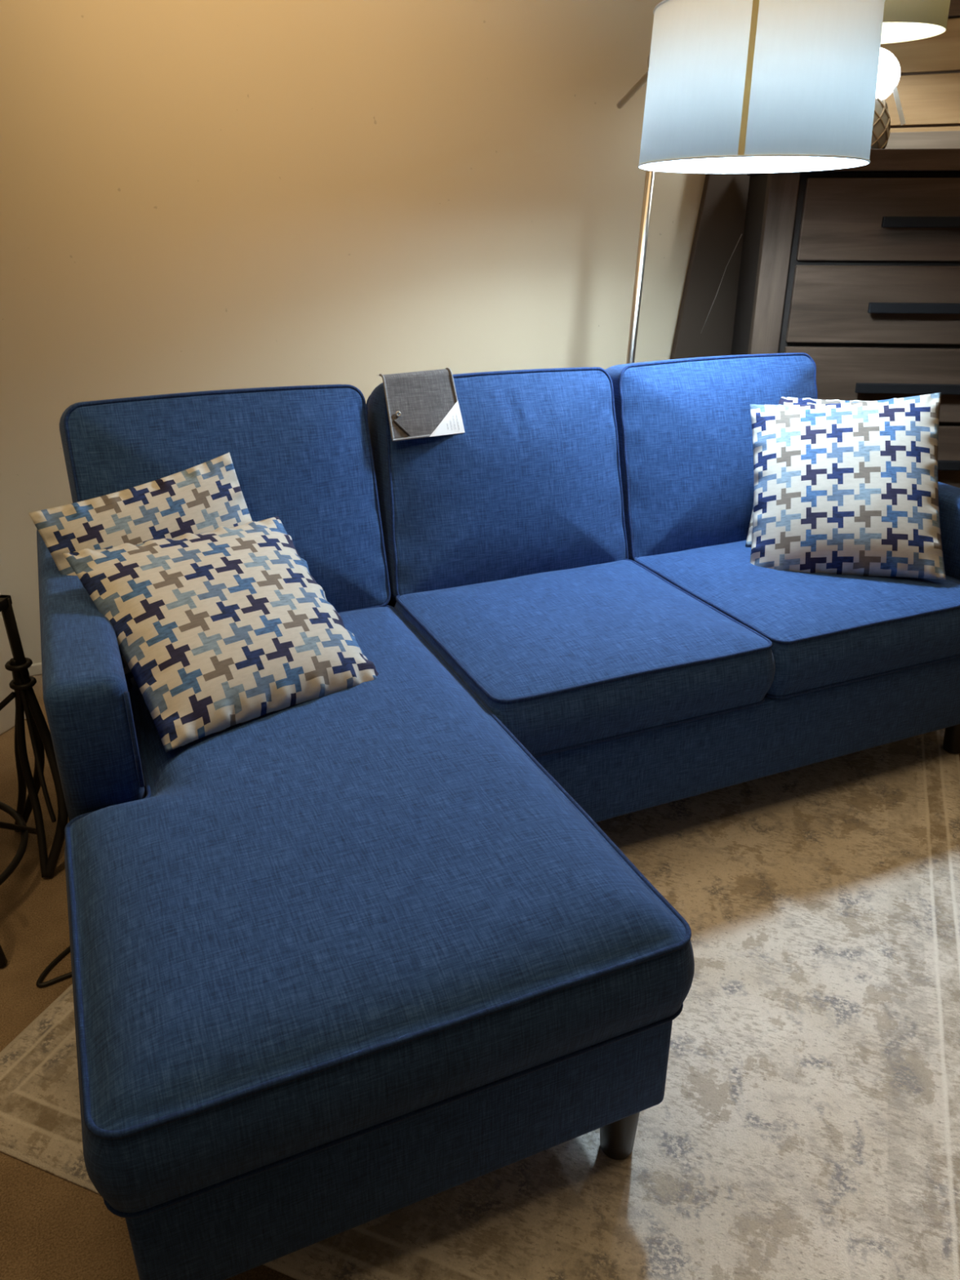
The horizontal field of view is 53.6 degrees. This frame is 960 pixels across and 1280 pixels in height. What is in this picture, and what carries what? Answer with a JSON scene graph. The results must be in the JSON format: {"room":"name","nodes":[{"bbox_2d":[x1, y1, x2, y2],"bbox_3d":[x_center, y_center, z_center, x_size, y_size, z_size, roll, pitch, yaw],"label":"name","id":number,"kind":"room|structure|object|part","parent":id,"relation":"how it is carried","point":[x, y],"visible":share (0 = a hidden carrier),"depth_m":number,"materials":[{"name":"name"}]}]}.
{"room":"store","nodes":[
{"label":"store","id":0,"kind":"room"},
{"bbox_2d":[0,0,706,663],"bbox_3d":[-0.480,-1.433,2.453,6.600,3.000,0.100,-10,26,-21],"label":"wall","id":1,"kind":"structure","parent":0,"point":[196,195],"depth_m":2.53,"materials":[{"name":"beige paint"}]},
{"bbox_2d":[27,662,42,675],"bbox_3d":[-0.503,-0.053,3.000,6.500,0.035,0.012,-10,26,-21],"label":"baseboard","id":2,"kind":"structure","parent":1,"relation":"attached to","point":[34,669],"depth_m":2.69,"materials":[{"name":"beige paint"}]},
{"bbox_2d":[0,674,959,1279],"bbox_3d":[0.542,0.925,0.957,6.600,0.060,5.200,-10,26,-21],"label":"floor","id":3,"kind":"structure","parent":0,"point":[52,1227],"depth_m":1.53,"materials":[{"name":"brown wood"}]},
{"bbox_2d":[0,593,26,734],"bbox_3d":[-1.388,-0.001,2.219,0.312,0.585,0.434,8,26,18],"label":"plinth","id":4,"kind":"object","parent":3,"relation":"on","point":[7,714],"visible":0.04,"depth_m":2.38,"materials":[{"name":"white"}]},
{"bbox_2d":[0,595,68,967],"bbox_3d":[-1.095,0.233,1.690,0.566,0.592,0.569,2,25,5],"label":"side table","id":5,"kind":"object","parent":3,"relation":"on","point":[27,703],"visible":1,"depth_m":1.85,"materials":[{"name":"black metal"}]},
{"bbox_3d":[-0.879,0.389,1.553,0.119,0.416,0.030,-17,29,-32],"label":"rod","id":6,"kind":"part","parent":5,"relation":"part of","materials":[{"name":"black metal"}]},
{"bbox_3d":[-1.077,0.237,1.911,0.375,0.324,0.028,2,24,5],"label":"tie rod","id":7,"kind":"part","parent":5,"relation":"part of","materials":[{"name":"black metal"}]},
{"bbox_3d":[-0.877,-0.004,1.789,0.022,0.163,0.018,-18,30,-35],"label":"leg","id":8,"kind":"part","parent":5,"relation":"part of","materials":[{"name":"black metal"}]},
{"bbox_3d":[-0.935,0.224,1.905,0.128,0.428,0.030,11,27,23],"label":"rod","id":9,"kind":"part","parent":5,"relation":"part of","materials":[{"name":"black metal"}]},
{"bbox_3d":[-0.911,0.326,1.715,0.028,0.324,0.375,2,24,5],"label":"tie rod","id":10,"kind":"part","parent":5,"relation":"part of","materials":[{"name":"black metal"}]},
{"bbox_3d":[-0.872,0.253,1.843,0.035,0.428,0.126,-10,26,-21],"label":"rod","id":11,"kind":"part","parent":5,"relation":"part of","materials":[{"name":"black metal"}]},
{"bbox_3d":[-0.920,0.217,1.935,0.131,0.419,0.062,11,27,23],"label":"rod","id":12,"kind":"part","parent":5,"relation":"part of","materials":[{"name":"black metal"}]},
{"bbox_3d":[-0.854,0.203,1.823,0.012,0.283,0.124,-14,28,-28],"label":"rod","id":13,"kind":"part","parent":5,"relation":"part of","materials":[{"name":"black metal"}]},
{"bbox_3d":[-0.846,0.255,1.851,0.062,0.419,0.131,-5,25,-11],"label":"rod","id":14,"kind":"part","parent":5,"relation":"part of","materials":[{"name":"black metal"}]},
{"bbox_2d":[35,945,71,987],"bbox_3d":[-0.697,0.555,1.689,0.083,0.008,0.192,10,26,21],"label":"cable","id":15,"kind":"object","parent":3,"relation":"on","point":[38,983],"visible":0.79,"depth_m":1.64,"materials":[{"name":"black plastic"}]},
{"bbox_2d":[0,728,959,1279],"bbox_3d":[0.243,0.421,1.985,1.455,0.008,2.000,9,26,19],"label":"area rug","id":16,"kind":"object","parent":3,"relation":"on","point":[806,1125],"visible":0.27,"depth_m":1.42,"materials":[{"name":"beige carpet"}]},
{"bbox_2d":[36,352,959,1279],"bbox_3d":[0.248,-0.003,1.854,2.007,0.870,1.515,-10,26,-21],"label":"sectional sofa","id":17,"kind":"object","parent":16,"relation":"on","point":[342,961],"visible":0.88,"depth_m":1.38,"materials":[{"name":"blue fabric"}]},
{"bbox_3d":[-0.712,0.047,1.722,0.110,0.328,0.855,-10,26,-21],"label":"arm","id":18,"kind":"part","parent":17,"relation":"part of","materials":[{"name":"blue fabric"}]},
{"bbox_2d":[27,452,252,689],"bbox_3d":[-0.570,-0.116,1.776,0.427,0.396,0.178,-17,29,-32],"label":"throw pillow","id":19,"kind":"object","parent":17,"relation":"on","point":[207,496],"visible":0.27,"depth_m":1.74,"materials":[{"name":"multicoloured fabric"}]},
{"bbox_2d":[62,515,378,752],"bbox_3d":[-0.430,-0.034,1.628,0.418,0.254,0.340,-20,31,-38],"label":"throw pillow","id":20,"kind":"object","parent":17,"relation":"on","point":[219,629],"visible":0.99,"depth_m":1.56,"materials":[{"name":"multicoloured fabric"}]},
{"bbox_2d":[58,384,387,612],"bbox_3d":[-0.517,-0.267,1.994,0.611,0.496,0.276,-10,26,-21],"label":"cushion","id":21,"kind":"object","parent":17,"relation":"on","point":[302,455],"depth_m":1.93,"materials":[{"name":"blue fabric"}]},
{"bbox_2d":[64,606,694,1213],"bbox_3d":[-0.280,0.230,1.500,0.704,0.155,1.170,-10,26,-21],"label":"cushion","id":22,"kind":"object","parent":17,"relation":"on","point":[296,931],"depth_m":1.11,"materials":[{"name":"blue fabric"}]},
{"bbox_2d":[378,367,464,441],"bbox_3d":[-0.129,-0.512,2.052,0.167,0.134,0.106,-10,26,-21],"label":"swatch","id":23,"kind":"object","parent":17,"relation":"on","point":[422,404],"visible":1,"depth_m":2.03,"materials":[{"name":"grey fabric"}]},
{"bbox_2d":[447,413,459,430],"bbox_3d":[-0.059,-0.471,2.055,0.028,0.033,0.013,-10,26,-21],"label":"print","id":24,"kind":"object","parent":23,"relation":"attached to","point":[453,420],"depth_m":2.06,"materials":[{"name":"grey paper"}]},
{"bbox_2d":[367,367,626,604],"bbox_3d":[0.036,-0.367,2.215,0.610,0.496,0.276,-10,26,-21],"label":"cushion","id":25,"kind":"object","parent":17,"relation":"on","point":[534,482],"depth_m":2.12,"materials":[{"name":"blue fabric"}]},
{"bbox_2d":[394,560,775,755],"bbox_3d":[0.193,0.002,1.983,0.627,0.150,0.578,-10,26,-21],"label":"seat cushion","id":26,"kind":"object","parent":17,"relation":"on","point":[571,656],"depth_m":1.83,"materials":[{"name":"blue fabric"}]},
{"bbox_3d":[0.191,0.658,1.310,0.060,0.117,0.060,-10,26,-21],"label":"leg","id":27,"kind":"part","parent":17,"relation":"part of","materials":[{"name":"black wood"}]},
{"bbox_2d":[604,352,815,559],"bbox_3d":[0.589,-0.466,2.435,0.616,0.495,0.276,-10,26,-21],"label":"cushion","id":28,"kind":"object","parent":17,"relation":"on","point":[683,448],"depth_m":2.30,"materials":[{"name":"blue fabric"}]},
{"bbox_2d":[636,540,959,695],"bbox_3d":[0.748,-0.100,2.202,0.627,0.152,0.578,-10,26,-21],"label":"seat cushion","id":29,"kind":"object","parent":17,"relation":"on","point":[823,633],"depth_m":2.00,"materials":[{"name":"blue fabric"}]},
{"bbox_2d":[745,396,869,546],"bbox_3d":[0.877,-0.405,2.305,0.422,0.329,0.271,7,25,15],"label":"throw pillow","id":30,"kind":"object","parent":17,"relation":"on","point":[783,401],"visible":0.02,"depth_m":2.36,"materials":[{"name":"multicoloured fabric"}]},
{"bbox_2d":[750,392,946,580],"bbox_3d":[0.829,-0.346,2.167,0.450,0.406,0.265,6,25,13],"label":"throw pillow","id":31,"kind":"object","parent":17,"relation":"on","point":[850,488],"visible":0.97,"depth_m":2.12,"materials":[{"name":"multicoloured fabric"}]},
{"bbox_3d":[1.014,-0.270,2.421,0.100,0.328,0.830,-10,26,-21],"label":"arm","id":32,"kind":"part","parent":17,"relation":"part of","materials":[{"name":"blue fabric"}]},
{"bbox_3d":[1.151,0.213,2.290,0.060,0.117,0.060,-10,26,-21],"label":"leg","id":33,"kind":"part","parent":17,"relation":"part of","materials":[{"name":"black wood"}]},
{"bbox_2d":[670,173,751,359],"bbox_3d":[0.783,-0.889,3.181,0.560,1.503,0.024,-10,26,-21],"label":"leaning board","id":34,"kind":"object","parent":3,"relation":"on","point":[705,323],"visible":0.28,"depth_m":3.02,"materials":[{"name":"brown"}]},
{"bbox_2d":[617,0,885,364],"bbox_3d":[0.458,-0.696,2.436,0.473,1.670,1.043,-10,26,-21],"label":"floor lamp","id":35,"kind":"object","parent":3,"relation":"on","point":[734,86],"visible":0.8,"depth_m":1.79,"materials":[{"name":"white fabric"}]},
{"bbox_3d":[0.472,-1.418,2.258,0.017,0.207,0.822,-5,25,-10],"label":"arm","id":36,"kind":"part","parent":35,"relation":"part of","materials":[{"name":"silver metal"}]},
{"bbox_3d":[0.573,-1.004,2.009,0.473,0.019,0.473,-10,26,-21],"label":"trim","id":37,"kind":"part","parent":35,"relation":"part of","materials":[{"name":"white fabric"}]},
{"bbox_3d":[0.573,-1.132,1.951,0.469,0.296,0.469,-10,26,-21],"label":"lamp shade","id":38,"kind":"part","parent":35,"relation":"part of","materials":[{"name":"white fabric"}]},
{"bbox_3d":[0.573,-1.264,1.901,0.446,0.018,0.446,-10,26,-21],"label":"trim","id":39,"kind":"part","parent":35,"relation":"part of","materials":[{"name":"white fabric"}]},
{"bbox_2d":[731,148,959,488],"bbox_3d":[1.273,-0.747,2.934,0.958,1.352,0.408,2,24,5],"label":"dresser","id":40,"kind":"object","parent":3,"relation":"on","point":[854,270],"visible":0.49,"depth_m":2.65,"materials":[{"name":"brown wood"}]},
{"bbox_3d":[0.817,-0.779,3.009,0.018,1.250,0.328,2,24,5],"label":"panel","id":41,"kind":"part","parent":40,"relation":"part of","materials":[{"name":"black wood"}]},
{"bbox_3d":[0.825,-0.678,2.845,0.078,1.300,0.050,2,24,5],"label":"post","id":42,"kind":"part","parent":40,"relation":"part of","materials":[{"name":"brown wood"}]},
{"bbox_3d":[1.271,-0.796,2.885,0.752,0.207,0.296,2,24,5],"label":"drawer","id":43,"kind":"part","parent":40,"relation":"part of","materials":[{"name":"brown wood"}]},
{"bbox_3d":[1.271,-0.996,2.795,0.752,0.207,0.296,2,24,5],"label":"drawer","id":44,"kind":"part","parent":40,"relation":"part of","materials":[{"name":"brown wood"}]},
{"bbox_3d":[1.271,-1.196,2.704,0.752,0.207,0.296,2,24,5],"label":"drawer","id":45,"kind":"part","parent":40,"relation":"part of","materials":[{"name":"brown wood"}]},
{"bbox_3d":[1.254,-0.721,2.730,0.340,0.028,0.014,2,24,5],"label":"handle","id":46,"kind":"part","parent":40,"relation":"part of","materials":[{"name":"black metal"}]},
{"bbox_2d":[871,0,950,149],"bbox_3d":[1.066,-1.632,2.607,0.380,0.530,0.380,-10,26,-21],"label":"table lamp","id":47,"kind":"object","parent":40,"relation":"on","point":[904,20],"visible":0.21,"depth_m":2.58,"materials":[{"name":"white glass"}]},
{"bbox_3d":[1.066,-1.562,2.639,0.188,0.148,0.188,-10,26,-21],"label":"globe","id":48,"kind":"part","parent":47,"relation":"part of","materials":[{"name":"white glass"}]},
{"bbox_3d":[1.066,-1.764,2.547,0.380,0.240,0.380,-10,26,-21],"label":"lamp shade","id":49,"kind":"part","parent":47,"relation":"part of","materials":[{"name":"white fabric"}]},
{"bbox_3d":[1.254,-0.921,2.640,0.340,0.028,0.014,2,24,5],"label":"handle","id":50,"kind":"part","parent":40,"relation":"part of","materials":[{"name":"black metal"}]},
{"bbox_3d":[1.254,-1.121,2.549,0.340,0.028,0.014,2,24,5],"label":"handle","id":51,"kind":"part","parent":40,"relation":"part of","materials":[{"name":"black metal"}]},
{"bbox_3d":[1.271,-0.596,2.976,0.752,0.207,0.296,2,24,5],"label":"drawer","id":52,"kind":"part","parent":40,"relation":"part of","materials":[{"name":"brown wood"}]},
{"bbox_3d":[1.254,-0.521,2.821,0.340,0.028,0.014,2,24,5],"label":"handle","id":53,"kind":"part","parent":40,"relation":"part of","materials":[{"name":"black metal"}]},
{"bbox_2d":[880,0,959,148],"bbox_3d":[1.357,-1.153,3.142,0.500,1.920,0.050,11,26,22],"label":"panel","id":54,"kind":"object","parent":3,"relation":"on","point":[928,86],"visible":0.06,"depth_m":2.90,"materials":[{"name":"brown wood"}]},
{"bbox_3d":[1.353,-1.542,2.954,0.500,0.065,0.020,11,26,22],"label":"rail","id":55,"kind":"part","parent":54,"relation":"part of","materials":[{"name":"brown wood"}]},
{"bbox_3d":[1.360,-1.941,2.790,0.500,0.194,0.038,11,26,22],"label":"rail","id":56,"kind":"part","parent":54,"relation":"part of","materials":[{"name":"brown wood"}]}
]}

